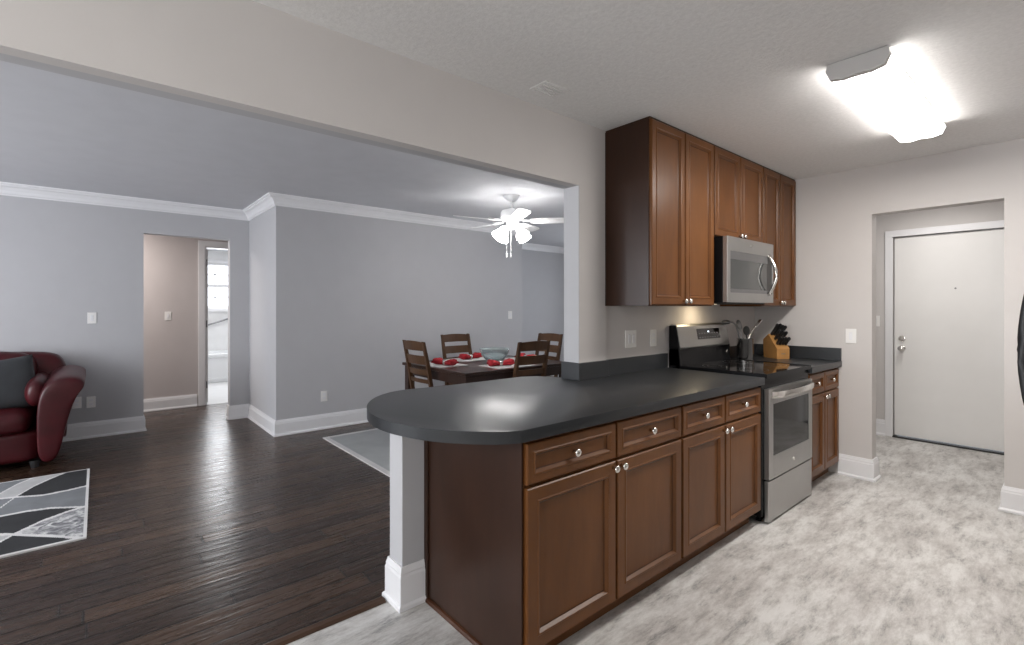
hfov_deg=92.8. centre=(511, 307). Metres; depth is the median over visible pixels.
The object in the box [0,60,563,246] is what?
ceiling
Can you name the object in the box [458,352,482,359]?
napkin
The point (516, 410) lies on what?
countertop
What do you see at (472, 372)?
dining table
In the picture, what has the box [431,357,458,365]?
napkin
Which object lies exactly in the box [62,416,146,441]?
baseboard
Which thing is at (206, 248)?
ceiling
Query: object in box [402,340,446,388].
dining chair
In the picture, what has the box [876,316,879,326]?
light switch
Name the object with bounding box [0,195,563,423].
wall
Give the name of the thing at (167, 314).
light switch
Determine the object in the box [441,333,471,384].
dining chair
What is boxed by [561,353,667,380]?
backsplash
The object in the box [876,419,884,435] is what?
baseboard
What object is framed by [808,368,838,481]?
base cabinet
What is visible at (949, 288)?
door
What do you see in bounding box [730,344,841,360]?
backsplash
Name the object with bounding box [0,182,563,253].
crown molding
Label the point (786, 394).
range
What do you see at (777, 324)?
kitchen knife
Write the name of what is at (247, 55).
wall
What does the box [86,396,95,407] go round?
wall outlet
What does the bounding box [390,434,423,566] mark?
wall
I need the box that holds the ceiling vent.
[530,80,569,98]
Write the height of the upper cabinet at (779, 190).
1.086 m
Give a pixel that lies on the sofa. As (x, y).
(39, 430)
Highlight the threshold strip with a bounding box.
[263,596,385,644]
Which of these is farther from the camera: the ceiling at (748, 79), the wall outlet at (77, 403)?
the wall outlet at (77, 403)
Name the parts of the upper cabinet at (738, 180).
door, molding, door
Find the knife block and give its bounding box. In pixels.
[763,334,788,358]
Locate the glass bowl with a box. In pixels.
[479,347,509,360]
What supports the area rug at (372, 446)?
on the floor at (204, 527)
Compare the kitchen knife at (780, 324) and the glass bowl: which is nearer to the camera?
the kitchen knife at (780, 324)
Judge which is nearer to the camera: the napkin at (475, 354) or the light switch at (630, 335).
the light switch at (630, 335)
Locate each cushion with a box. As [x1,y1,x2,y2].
[0,352,37,374]
[0,406,35,435]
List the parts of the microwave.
control panel, handle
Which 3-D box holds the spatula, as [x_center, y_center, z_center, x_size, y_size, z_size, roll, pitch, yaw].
[1.944,0.254,3.931,0.129,0.322,0.052,0,0,2]
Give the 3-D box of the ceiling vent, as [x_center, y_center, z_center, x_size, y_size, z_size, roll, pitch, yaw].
[0.191,-1.095,2.453,0.170,0.009,0.120,0,0,-40]
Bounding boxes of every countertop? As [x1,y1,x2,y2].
[367,353,764,444]
[730,344,841,372]
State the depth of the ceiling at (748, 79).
2.12 m
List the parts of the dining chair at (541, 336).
leg, leg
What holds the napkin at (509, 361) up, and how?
on the placemat at (502, 366)
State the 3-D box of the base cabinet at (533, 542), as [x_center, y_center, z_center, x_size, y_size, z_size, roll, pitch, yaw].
[0.226,0.906,2.308,1.059,0.868,0.717,0,0,-40]
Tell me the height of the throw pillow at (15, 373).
0.492 m
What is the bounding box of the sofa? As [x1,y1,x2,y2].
[0,351,85,467]
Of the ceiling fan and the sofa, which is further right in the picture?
the ceiling fan
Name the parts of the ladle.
handle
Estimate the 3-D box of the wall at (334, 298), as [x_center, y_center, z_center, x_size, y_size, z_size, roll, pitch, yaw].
[-1.539,0.080,6.647,3.430,2.520,1.180,0,0,-40]
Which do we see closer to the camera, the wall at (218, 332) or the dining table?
the dining table
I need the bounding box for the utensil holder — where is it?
[736,338,752,359]
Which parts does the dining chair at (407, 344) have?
leg, leg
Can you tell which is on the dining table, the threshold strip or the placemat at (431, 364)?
the placemat at (431, 364)
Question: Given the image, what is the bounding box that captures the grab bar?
[208,318,227,325]
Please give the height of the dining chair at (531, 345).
1.002 m
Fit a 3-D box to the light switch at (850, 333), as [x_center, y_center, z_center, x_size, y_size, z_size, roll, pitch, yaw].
[2.692,0.224,3.873,0.010,0.115,0.072,0,0,-40]
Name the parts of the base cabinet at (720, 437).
drawer, door, drawer, door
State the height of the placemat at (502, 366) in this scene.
0.004 m
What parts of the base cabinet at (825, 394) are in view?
drawer, door, drawer, door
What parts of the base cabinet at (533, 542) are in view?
shoe molding, panel, drawer, door, knob, knob, knob, drawer, door, knob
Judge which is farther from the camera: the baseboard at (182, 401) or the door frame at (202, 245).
the door frame at (202, 245)
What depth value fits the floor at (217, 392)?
7.62 m
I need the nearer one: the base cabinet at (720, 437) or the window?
the base cabinet at (720, 437)
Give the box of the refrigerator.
[1017,295,1023,404]
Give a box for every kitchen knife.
[770,323,778,334]
[773,323,781,334]
[774,330,781,339]
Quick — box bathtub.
[208,350,227,382]
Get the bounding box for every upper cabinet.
[605,116,713,305]
[713,144,762,242]
[720,166,795,306]
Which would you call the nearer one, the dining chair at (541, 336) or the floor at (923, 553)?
the floor at (923, 553)
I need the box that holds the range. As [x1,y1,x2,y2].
[669,323,814,522]
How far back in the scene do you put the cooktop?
3.39 m
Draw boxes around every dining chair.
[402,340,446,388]
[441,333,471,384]
[513,340,550,377]
[535,333,562,376]
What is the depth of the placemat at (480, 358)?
5.58 m
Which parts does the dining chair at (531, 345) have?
leg, leg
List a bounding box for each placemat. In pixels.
[430,362,465,367]
[446,357,484,361]
[479,364,532,368]
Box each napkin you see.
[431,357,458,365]
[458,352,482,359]
[487,358,514,365]
[514,353,533,356]
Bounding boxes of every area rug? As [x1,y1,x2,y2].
[0,468,89,558]
[323,428,389,476]
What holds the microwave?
attached to the upper cabinet at (738, 180)
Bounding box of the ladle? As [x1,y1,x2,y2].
[721,320,739,338]
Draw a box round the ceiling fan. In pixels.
[453,194,563,256]
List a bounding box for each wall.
[0,0,754,367]
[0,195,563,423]
[144,234,227,405]
[208,250,227,350]
[249,206,521,419]
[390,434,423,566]
[755,138,1023,488]
[876,201,1003,434]
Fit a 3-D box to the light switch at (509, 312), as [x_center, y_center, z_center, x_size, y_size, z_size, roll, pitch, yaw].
[-0.026,0.104,7.153,0.072,0.115,0.010,0,0,-40]
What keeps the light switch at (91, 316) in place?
attached to the wall at (61, 262)
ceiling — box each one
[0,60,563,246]
[206,248,227,251]
[252,0,1023,179]
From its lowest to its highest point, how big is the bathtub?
0.520 m
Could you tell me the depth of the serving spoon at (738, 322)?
3.92 m
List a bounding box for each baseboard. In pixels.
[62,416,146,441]
[144,394,196,411]
[226,375,558,436]
[382,555,425,612]
[838,453,880,482]
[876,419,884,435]
[998,484,1023,515]
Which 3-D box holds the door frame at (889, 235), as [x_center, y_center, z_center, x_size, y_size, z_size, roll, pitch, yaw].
[4.282,0.270,4.752,0.118,2.140,1.024,0,0,-40]
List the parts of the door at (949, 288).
knob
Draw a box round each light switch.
[87,312,96,323]
[165,312,170,319]
[508,311,511,318]
[625,330,635,347]
[846,329,855,342]
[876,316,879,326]
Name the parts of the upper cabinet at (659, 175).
panel, molding, door, door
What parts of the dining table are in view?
leg, leg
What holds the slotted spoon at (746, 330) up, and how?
in the utensil holder
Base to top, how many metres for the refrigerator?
1.740 m
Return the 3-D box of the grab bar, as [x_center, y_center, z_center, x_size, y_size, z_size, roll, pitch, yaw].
[-5.623,0.250,9.411,0.606,0.256,0.077,0,0,-40]
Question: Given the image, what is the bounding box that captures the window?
[208,260,227,311]
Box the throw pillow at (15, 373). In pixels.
[0,354,34,408]
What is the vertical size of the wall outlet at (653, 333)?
0.115 m
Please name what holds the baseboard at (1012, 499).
attached to the wall at (836, 213)
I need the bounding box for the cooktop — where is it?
[676,359,810,378]
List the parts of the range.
oven door, drawer, handle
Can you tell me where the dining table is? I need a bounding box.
[402,355,560,389]
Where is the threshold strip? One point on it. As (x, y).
(332, 620)
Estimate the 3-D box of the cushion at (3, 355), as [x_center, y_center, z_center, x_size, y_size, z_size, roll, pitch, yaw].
[-4.683,0.653,4.377,0.620,0.525,0.337,0,-10,-40]
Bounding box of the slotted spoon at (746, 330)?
[743,326,749,338]
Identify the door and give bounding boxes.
[206,249,207,402]
[892,229,1003,454]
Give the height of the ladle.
0.318 m
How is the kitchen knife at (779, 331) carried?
in the knife block
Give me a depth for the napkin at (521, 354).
5.61 m
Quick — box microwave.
[714,236,777,303]
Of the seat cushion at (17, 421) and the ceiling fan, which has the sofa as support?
the seat cushion at (17, 421)
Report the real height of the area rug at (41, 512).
0.010 m
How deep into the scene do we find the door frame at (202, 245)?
6.68 m
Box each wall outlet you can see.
[72,397,80,408]
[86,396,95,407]
[321,391,326,401]
[650,330,656,345]
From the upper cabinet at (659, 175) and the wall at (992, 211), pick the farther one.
the wall at (992, 211)
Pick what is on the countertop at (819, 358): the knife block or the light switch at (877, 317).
the knife block
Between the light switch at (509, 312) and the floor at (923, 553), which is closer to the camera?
the floor at (923, 553)
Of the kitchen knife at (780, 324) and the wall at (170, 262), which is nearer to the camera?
the kitchen knife at (780, 324)
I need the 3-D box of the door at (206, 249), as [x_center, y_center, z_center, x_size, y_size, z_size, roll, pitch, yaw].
[-4.502,0.254,7.097,0.100,2.148,0.720,0,0,-44]
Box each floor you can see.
[0,403,389,644]
[206,382,227,404]
[286,435,1023,644]
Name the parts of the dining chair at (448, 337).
leg, leg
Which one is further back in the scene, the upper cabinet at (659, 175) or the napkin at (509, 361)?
the napkin at (509, 361)
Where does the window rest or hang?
in the wall at (218, 332)
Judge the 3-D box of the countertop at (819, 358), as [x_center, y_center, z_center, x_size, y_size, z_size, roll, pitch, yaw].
[2.182,0.397,3.966,0.663,0.146,0.682,0,0,-40]
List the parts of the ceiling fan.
blade, lamp shade, lamp shade, blade, lamp shade, lamp shade, blade, blade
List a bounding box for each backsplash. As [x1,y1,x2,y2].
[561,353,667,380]
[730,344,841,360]
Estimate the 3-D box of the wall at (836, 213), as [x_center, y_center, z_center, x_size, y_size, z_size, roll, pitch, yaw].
[3.166,0.120,3.416,0.120,2.440,2.800,0,0,-40]
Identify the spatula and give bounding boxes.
[748,319,761,338]
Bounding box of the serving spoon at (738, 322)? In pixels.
[736,320,742,338]
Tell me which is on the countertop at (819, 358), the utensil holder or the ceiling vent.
the utensil holder
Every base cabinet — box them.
[424,405,680,644]
[669,387,760,572]
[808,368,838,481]
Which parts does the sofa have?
backrest, arm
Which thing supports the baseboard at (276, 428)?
attached to the wall at (334, 298)
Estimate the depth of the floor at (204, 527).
2.77 m
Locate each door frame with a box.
[198,240,227,405]
[885,220,1003,436]
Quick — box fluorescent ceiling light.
[825,45,945,141]
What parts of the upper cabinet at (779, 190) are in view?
door, molding, door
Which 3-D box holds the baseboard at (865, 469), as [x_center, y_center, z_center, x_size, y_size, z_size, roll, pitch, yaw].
[2.767,1.258,3.885,0.172,0.165,0.249,0,0,-40]
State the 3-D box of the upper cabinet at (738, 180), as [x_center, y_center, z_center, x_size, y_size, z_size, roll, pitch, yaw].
[1.544,-0.790,3.623,0.763,0.616,0.378,0,0,-40]
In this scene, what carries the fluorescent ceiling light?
attached to the ceiling at (748, 79)
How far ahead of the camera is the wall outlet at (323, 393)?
5.40 m
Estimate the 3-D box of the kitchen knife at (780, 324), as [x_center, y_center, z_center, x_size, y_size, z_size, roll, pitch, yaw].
[2.243,0.182,4.115,0.012,0.106,0.096,0,0,-8]
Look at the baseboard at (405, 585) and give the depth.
2.20 m

